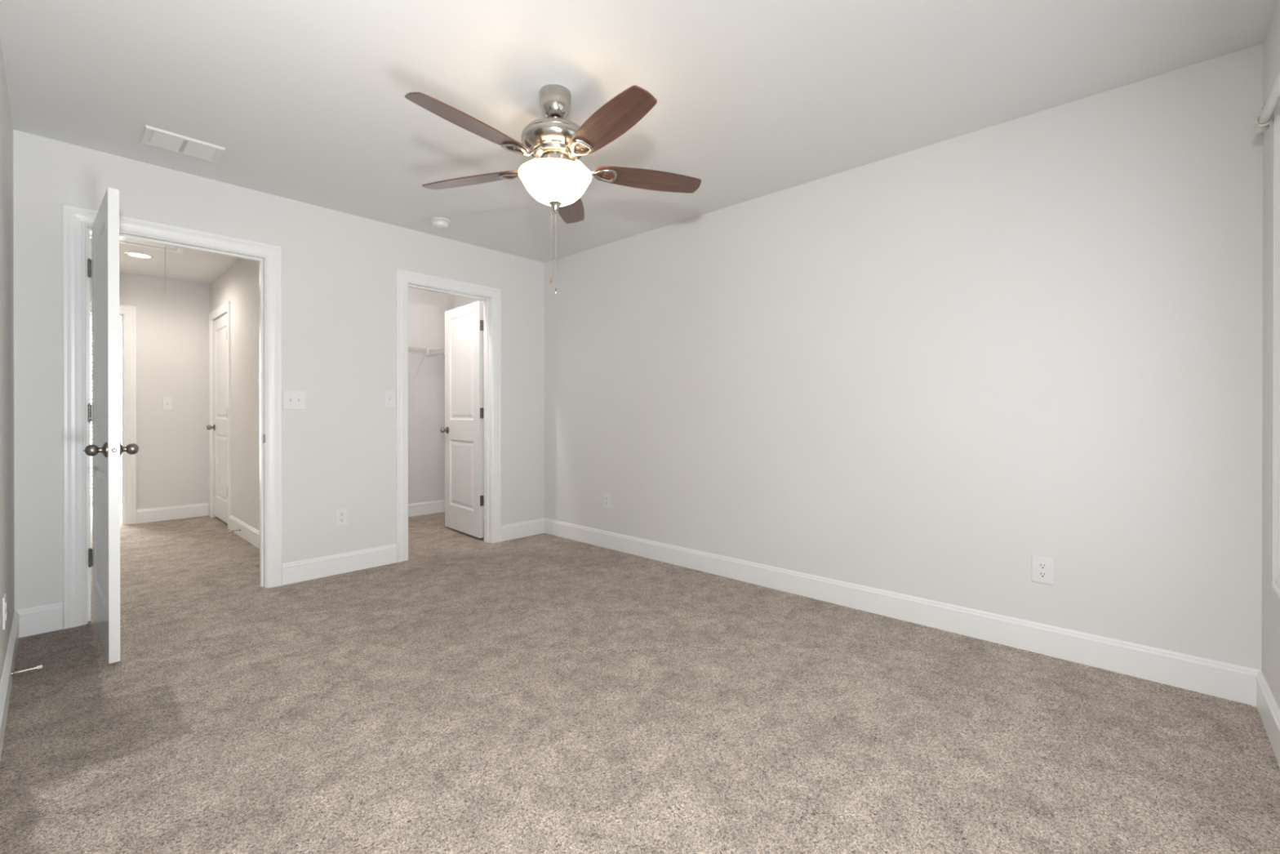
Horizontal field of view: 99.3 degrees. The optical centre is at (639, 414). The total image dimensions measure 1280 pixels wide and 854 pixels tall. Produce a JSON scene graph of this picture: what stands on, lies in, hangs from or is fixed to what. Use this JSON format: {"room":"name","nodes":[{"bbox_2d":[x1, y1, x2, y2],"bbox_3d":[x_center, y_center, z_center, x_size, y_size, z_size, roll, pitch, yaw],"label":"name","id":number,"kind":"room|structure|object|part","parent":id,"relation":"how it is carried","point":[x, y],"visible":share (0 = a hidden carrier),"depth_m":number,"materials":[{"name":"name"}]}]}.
{"room":"empty bedroom","nodes":[
{"label":"empty bedroom","id":0,"kind":"room"},
{"bbox_2d":[0,38,14,683],"bbox_3d":[-1.468,-0.143,1.107,4.531,2.440,0.115,0,0,43],"label":"wall","id":1,"kind":"structure","parent":0,"point":[6,220],"depth_m":2.19,"materials":[{"name":"paint"}]},
{"bbox_2d":[2,593,6,629],"bbox_3d":[-2.358,0.730,2.018,0.076,0.118,0.009,0,0,43],"label":"wall outlet","id":2,"kind":"object","parent":1,"relation":"attached to","point":[4,602],"visible":1,"depth_m":1.99,"materials":[{"name":"white plastic"}]},
{"bbox_2d":[0,610,19,760],"bbox_3d":[-1.423,1.010,1.158,4.301,0.133,0.016,0,0,43],"label":"baseboard","id":3,"kind":"structure","parent":1,"relation":"attached to","point":[6,679],"depth_m":2.04,"materials":[{"name":"paint"}]},
{"bbox_2d":[11,664,42,676],"bbox_3d":[-2.451,1.021,2.175,0.022,0.022,0.082,0,1,43],"label":"door stop","id":4,"kind":"object","parent":3,"relation":"attached to","point":[37,667],"visible":1,"depth_m":2.17,"materials":[{"name":"silver metal"}]},
{"bbox_3d":[-2.456,1.021,2.170,0.022,0.022,0.068,0,1,43],"label":"stem","id":5,"kind":"part","parent":4,"relation":"part of","materials":[{"name":"silver metal"}]},
{"bbox_2d":[89,272,209,509],"bbox_3d":[-5.868,-0.155,5.707,1.864,2.440,3.800,0,0,43],"label":"wall","id":6,"kind":"structure","parent":0,"point":[173,460],"depth_m":5.53,"materials":[{"name":"paint"}]},
{"bbox_2d":[89,320,121,495],"bbox_3d":[-6.347,-0.087,6.492,0.075,2.060,1.400,0,0,43],"label":"window","id":7,"kind":"structure","parent":6,"relation":"in","point":[90,321],"depth_m":6.54,"materials":[{"name":"paint"}]},
{"bbox_2d":[89,315,121,491],"bbox_3d":[-6.268,-0.107,6.418,0.050,2.080,1.480,0,0,43],"label":"window blind","id":8,"kind":"object","parent":7,"relation":"attached to","point":[120,319],"visible":0.02,"depth_m":6.47,"materials":[{"name":"plastic"}]},
{"bbox_3d":[-6.268,-1.117,6.416,0.050,0.060,1.480,0,0,43],"label":"head rail","id":9,"kind":"part","parent":8,"relation":"part of","materials":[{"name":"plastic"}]},
{"bbox_2d":[89,301,136,524],"bbox_3d":[-5.296,0.003,5.023,0.134,2.128,0.937,0,0,43],"label":"door frame","id":10,"kind":"structure","parent":6,"relation":"attached to","point":[130,312],"depth_m":5.29,"materials":[{"name":"paint"}]},
{"bbox_2d":[162,397,172,409],"bbox_3d":[-4.777,-0.109,5.500,0.018,0.122,0.076,0,0,43],"label":"light switch","id":11,"kind":"object","parent":6,"relation":"attached to","point":[166,402],"visible":1,"depth_m":5.50,"materials":[{"name":"white plastic"}]},
{"bbox_2d":[136,502,209,523],"bbox_3d":[-4.742,0.999,5.542,0.016,0.133,0.573,0,0,43],"label":"baseboard","id":12,"kind":"structure","parent":6,"relation":"attached to","point":[154,514],"depth_m":5.53,"materials":[{"name":"paint"}]},
{"bbox_2d":[209,258,259,530],"bbox_3d":[-3.357,-0.152,4.724,3.156,2.440,0.115,0,0,43],"label":"wall","id":13,"kind":"structure","parent":0,"point":[239,285],"depth_m":4.72,"materials":[{"name":"paint"}]},
{"bbox_2d":[206,313,227,523],"bbox_3d":[-4.160,0.036,5.373,0.741,2.008,0.101,0,0,43],"label":"door","id":14,"kind":"structure","parent":13,"relation":"in","point":[220,427],"depth_m":5.42,"materials":[{"name":"paint"}]},
{"bbox_3d":[-4.398,0.131,5.571,0.066,0.066,0.066,0,0,43],"label":"knob","id":15,"kind":"part","parent":14,"relation":"part of","materials":[{"name":"grey metal"}]},
{"bbox_2d":[208,301,231,528],"bbox_3d":[-4.161,0.002,5.378,0.910,2.128,0.019,0,0,43],"label":"door frame","id":16,"kind":"structure","parent":13,"relation":"attached to","point":[224,308],"depth_m":5.36,"materials":[{"name":"paint"}]},
{"bbox_2d":[228,514,259,548],"bbox_3d":[-3.034,1.002,4.340,2.157,0.133,0.016,0,0,43],"label":"baseboard","id":17,"kind":"structure","parent":13,"relation":"attached to","point":[247,532],"depth_m":4.64,"materials":[{"name":"paint"}]},
{"bbox_2d":[13,129,544,609],"bbox_3d":[-1.977,-0.150,3.807,0.115,2.440,3.153,0,0,43],"label":"wall","id":18,"kind":"structure","parent":0,"point":[339,268],"depth_m":3.55,"materials":[{"name":"paint"}]},
{"bbox_2d":[14,601,62,637],"bbox_3d":[-2.947,1.007,2.667,0.016,0.133,0.159,0,0,43],"label":"baseboard","id":19,"kind":"structure","parent":18,"relation":"attached to","point":[33,620],"depth_m":2.67,"materials":[{"name":"paint"}]},
{"bbox_2d":[83,186,138,663],"bbox_3d":[-2.522,0.046,2.558,0.781,2.015,0.173,0,0,41],"label":"door","id":20,"kind":"structure","parent":18,"relation":"in","point":[106,449],"depth_m":2.36,"materials":[{"name":"paint"}]},
{"bbox_3d":[-2.317,0.151,2.312,0.066,0.066,0.072,0,0,41],"label":"knob","id":21,"kind":"part","parent":20,"relation":"part of","materials":[{"name":"grey metal"}]},
{"bbox_3d":[-2.235,0.150,2.311,0.002,0.057,0.024,0,0,41],"label":"latch plate","id":22,"kind":"part","parent":20,"relation":"part of","materials":[{"name":"white metal"}]},
{"bbox_3d":[-2.248,0.151,2.390,0.066,0.066,0.066,0,0,41],"label":"knob","id":23,"kind":"part","parent":20,"relation":"part of","materials":[{"name":"grey metal"}]},
{"bbox_2d":[62,204,282,629],"bbox_3d":[-2.612,0.008,3.107,0.134,2.128,0.944,0,0,43],"label":"door frame","id":24,"kind":"structure","parent":18,"relation":"attached to","point":[75,220],"depth_m":2.82,"materials":[{"name":"paint"}]},
{"bbox_2d":[262,433,265,443],"bbox_3d":[-2.326,0.148,3.365,0.038,0.057,0.004,0,0,43],"label":"strike plate","id":25,"kind":"object","parent":18,"relation":"attached to","point":[264,435],"visible":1,"depth_m":3.36,"materials":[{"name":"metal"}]},
{"bbox_2d":[283,390,305,409],"bbox_3d":[-2.201,-0.093,3.468,0.018,0.120,0.122,0,0,43],"label":"light switch","id":26,"kind":"object","parent":18,"relation":"attached to","point":[292,400],"visible":1,"depth_m":3.47,"materials":[{"name":"white plastic"}]},
{"bbox_2d":[282,543,396,585],"bbox_3d":[-2.008,1.004,3.680,0.016,0.133,0.714,0,0,43],"label":"baseboard","id":27,"kind":"structure","parent":18,"relation":"attached to","point":[295,571],"depth_m":3.65,"materials":[{"name":"paint"}]},
{"bbox_2d":[335,507,347,526],"bbox_3d":[-2.016,0.693,3.676,0.009,0.118,0.076,0,0,43],"label":"wall outlet","id":28,"kind":"object","parent":18,"relation":"attached to","point":[341,514],"visible":1,"depth_m":3.67,"materials":[{"name":"white plastic"}]},
{"bbox_2d":[384,391,395,408],"bbox_3d":[-1.796,-0.110,3.905,0.018,0.122,0.076,0,0,43],"label":"light switch","id":29,"kind":"object","parent":18,"relation":"attached to","point":[389,396],"visible":1,"depth_m":3.91,"materials":[{"name":"white plastic"}]},
{"bbox_2d":[395,268,501,562],"bbox_3d":[-1.516,0.005,4.304,0.153,2.128,0.872,0,0,43],"label":"door frame","id":30,"kind":"structure","parent":18,"relation":"attached to","point":[402,277],"depth_m":4.40,"materials":[{"name":"paint"}]},
{"bbox_2d":[440,300,484,537],"bbox_3d":[-1.569,0.039,4.854,0.168,2.012,0.738,0,0,-43],"label":"door","id":31,"kind":"structure","parent":18,"relation":"in","point":[464,411],"depth_m":4.81,"materials":[{"name":"paint"}]},
{"bbox_3d":[-1.817,0.144,5.043,0.066,0.066,0.066,0,0,-43],"label":"knob","id":32,"kind":"part","parent":31,"relation":"part of","materials":[{"name":"grey metal"}]},
{"bbox_2d":[501,517,544,541],"bbox_3d":[-1.015,1.001,4.752,0.016,0.133,0.462,0,0,43],"label":"baseboard","id":33,"kind":"structure","parent":18,"relation":"attached to","point":[526,528],"depth_m":4.74,"materials":[{"name":"paint"}]},
{"bbox_2d":[408,287,453,503],"bbox_3d":[-2.726,-0.154,5.434,0.115,2.440,1.783,0,0,43],"label":"wall","id":34,"kind":"structure","parent":0,"point":[427,309],"depth_m":5.82,"materials":[{"name":"paint"}]},
{"bbox_2d":[408,346,439,380],"bbox_3d":[-2.671,-0.516,5.177,0.313,0.316,1.443,0,0,43],"label":"wire shelf","id":35,"kind":"object","parent":34,"relation":"attached to","point":[427,351],"visible":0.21,"depth_m":5.57,"materials":[{"name":"white metal"}]},
{"bbox_2d":[408,499,444,516],"bbox_3d":[-2.678,1.000,5.392,0.016,0.133,1.783,0,0,43],"label":"baseboard","id":36,"kind":"structure","parent":34,"relation":"attached to","point":[435,506],"depth_m":5.81,"materials":[{"name":"paint"}]},
{"bbox_2d":[0,0,1277,284],"bbox_3d":[-2.685,-1.419,3.506,9.590,0.100,4.900,0,0,43],"label":"ceiling","id":37,"kind":"structure","parent":0,"point":[305,100],"depth_m":2.23,"materials":[{"name":"white paint"}]},
{"bbox_2d":[89,232,186,253],"bbox_3d":[-3.566,-1.361,3.902,1.340,0.018,0.605,0,0,43],"label":"attic hatch","id":38,"kind":"object","parent":37,"relation":"attached to","point":[123,241],"visible":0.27,"depth_m":4.38,"materials":[{"name":"paint"}]},
{"bbox_2d":[163,245,167,297],"bbox_3d":[-3.835,-1.153,4.392,0.024,0.420,0.024,0,0,43],"label":"pull cord","id":39,"kind":"object","parent":38,"relation":"hanging from","point":[165,295],"visible":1,"depth_m":4.39,"materials":[{"name":"white plastic"}]},
{"bbox_2d":[124,251,154,258],"bbox_3d":[-4.299,-1.368,4.668,0.190,0.008,0.190,0,0,43],"label":"recessed light","id":40,"kind":"object","parent":37,"relation":"in","point":[138,255],"visible":1,"depth_m":4.66,"materials":[{"name":"white plastic"}]},
{"bbox_2d":[140,124,225,163],"bbox_3d":[-2.311,-1.361,2.751,0.220,0.012,0.305,0,0,43],"label":"ceiling vent","id":41,"kind":"object","parent":37,"relation":"in","point":[151,135],"visible":1,"depth_m":2.73,"materials":[{"name":"metal"}]},
{"bbox_3d":[-2.354,-1.358,2.704,0.174,0.004,0.110,0,0,43],"label":"louvre panel","id":42,"kind":"part","parent":41,"relation":"part of","materials":[{"name":"metal"}]},
{"bbox_3d":[-2.267,-1.358,2.798,0.174,0.004,0.110,0,0,43],"label":"louvre panel","id":43,"kind":"part","parent":41,"relation":"part of","materials":[{"name":"metal"}]},
{"bbox_2d":[430,217,450,229],"bbox_3d":[-1.407,-1.343,3.832,0.134,0.054,0.134,0,0,43],"label":"smoke detector","id":44,"kind":"object","parent":37,"relation":"attached to","point":[441,223],"visible":1,"depth_m":3.79,"materials":[{"name":"white plastic"}]},
{"bbox_2d":[404,84,701,293],"bbox_3d":[-0.370,-0.942,2.276,1.267,0.848,1.250,0,0,43],"label":"ceiling fan","id":45,"kind":"object","parent":37,"relation":"hanging from","point":[556,177],"visible":1,"depth_m":2.21,"materials":[{"name":"brown wood"}]},
{"bbox_3d":[-0.608,-1.052,1.978,0.135,0.006,0.494,15,9,35],"label":"blade","id":46,"kind":"part","parent":45,"relation":"part of","materials":[{"name":"brown wood"}]},
{"bbox_3d":[-0.755,-1.053,2.446,0.494,0.006,0.135,0,13,19],"label":"blade","id":47,"kind":"part","parent":45,"relation":"part of","materials":[{"name":"brown wood"}]},
{"bbox_3d":[-0.377,-0.748,2.314,0.003,0.326,0.003,0,0,43],"label":"pull chain","id":48,"kind":"part","parent":45,"relation":"part of","materials":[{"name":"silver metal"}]},
{"bbox_3d":[-0.360,-0.960,2.314,0.310,0.124,0.310,0,0,43],"label":"lamp shade","id":49,"kind":"part","parent":45,"relation":"part of","materials":[{"name":"white glass"}]},
{"bbox_3d":[-0.359,-0.705,2.322,0.003,0.322,0.003,0,0,43],"label":"pull chain","id":50,"kind":"part","parent":45,"relation":"part of","materials":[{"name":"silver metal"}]},
{"bbox_3d":[-0.356,-1.054,2.731,0.135,0.006,0.494,-12,0,1],"label":"blade","id":51,"kind":"part","parent":45,"relation":"part of","materials":[{"name":"brown wood"}]},
{"bbox_3d":[-0.118,-1.052,1.974,0.135,0.006,0.494,15,-9,-35],"label":"blade","id":52,"kind":"part","parent":45,"relation":"part of","materials":[{"name":"brown wood"}]},
{"bbox_3d":[0.038,-1.053,2.439,0.494,0.006,0.135,0,-12,-17],"label":"blade","id":53,"kind":"part","parent":45,"relation":"part of","materials":[{"name":"brown wood"}]},
{"bbox_2d":[0,502,1279,853],"bbox_3d":[-2.685,1.111,3.512,9.590,0.080,4.900,0,0,43],"label":"floor","id":54,"kind":"structure","parent":0,"point":[543,693],"depth_m":1.86,"materials":[{"name":"carpet"}]},
{"bbox_2d":[453,43,1263,670],"bbox_3d":[0.146,-0.150,4.067,6.186,2.440,0.115,0,0,43],"label":"wall","id":55,"kind":"structure","parent":0,"point":[931,371],"depth_m":2.62,"materials":[{"name":"paint"}]},
{"bbox_2d":[426,348,444,356],"bbox_3d":[-1.623,-0.517,5.413,1.510,0.316,0.313,0,0,43],"label":"wire shelf","id":56,"kind":"object","parent":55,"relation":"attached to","point":[441,350],"visible":0.11,"depth_m":5.76,"materials":[{"name":"white metal"}]},
{"bbox_2d":[604,493,610,508],"bbox_3d":[-0.265,0.690,4.366,0.076,0.118,0.009,0,0,43],"label":"wall outlet","id":57,"kind":"object","parent":55,"relation":"attached to","point":[606,495],"visible":1,"depth_m":4.36,"materials":[{"name":"white plastic"}]},
{"bbox_2d":[544,517,1260,706],"bbox_3d":[0.709,1.004,3.460,4.301,0.133,0.016,0,0,43],"label":"baseboard","id":58,"kind":"structure","parent":55,"relation":"attached to","point":[1228,681],"depth_m":2.63,"materials":[{"name":"paint"}]},
{"bbox_2d":[1031,555,1054,585],"bbox_3d":[1.810,0.699,2.444,0.082,0.118,0.009,0,0,43],"label":"wall outlet","id":59,"kind":"object","parent":55,"relation":"attached to","point":[1042,568],"visible":1,"depth_m":2.44,"materials":[{"name":"white plastic"}]},
{"bbox_2d":[1038,571,1047,577],"bbox_3d":[1.809,0.718,2.442,0.034,0.027,0.004,0,0,43],"label":"receptacle","id":60,"kind":"object","parent":59,"relation":"attached to","point":[1041,574],"depth_m":2.44,"materials":[{"name":"white plastic"}]},
{"bbox_2d":[1038,562,1047,568],"bbox_3d":[1.809,0.679,2.442,0.034,0.027,0.004,0,0,43],"label":"receptacle","id":61,"kind":"object","parent":59,"relation":"attached to","point":[1041,565],"depth_m":2.44,"materials":[{"name":"white plastic"}]},
{"bbox_2d":[1262,0,1279,709],"bbox_3d":[1.263,-0.142,0.806,0.115,2.440,3.383,0,0,43],"label":"wall","id":62,"kind":"structure","parent":0,"point":[1270,599],"depth_m":1.90,"materials":[{"name":"paint"}]},
{"bbox_2d":[1253,66,1279,133],"bbox_3d":[1.310,-0.972,0.983,0.058,0.096,2.227,0,0,43],"label":"curtain rod","id":63,"kind":"object","parent":62,"relation":"attached to","point":[1262,122],"visible":0.99,"depth_m":1.68,"materials":[{"name":"paint"}]},
{"bbox_3d":[1.285,-0.945,0.968,0.025,0.025,2.170,0,0,43],"label":"rod","id":64,"kind":"part","parent":63,"relation":"part of","materials":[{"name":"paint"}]},
{"bbox_2d":[1256,670,1279,766],"bbox_3d":[1.215,1.011,0.853,0.016,0.133,3.153,0,0,43],"label":"baseboard","id":65,"kind":"structure","parent":62,"relation":"attached to","point":[1267,706],"depth_m":1.82,"materials":[{"name":"paint"}]},
{"bbox_2d":[1271,97,1279,597],"bbox_3d":[1.365,-0.212,1.015,0.019,1.543,1.952,0,0,43],"label":"window casing","id":66,"kind":"structure","parent":62,"relation":"in","point":[1276,295],"depth_m":1.70,"materials":[{"name":"paint"}]}
]}

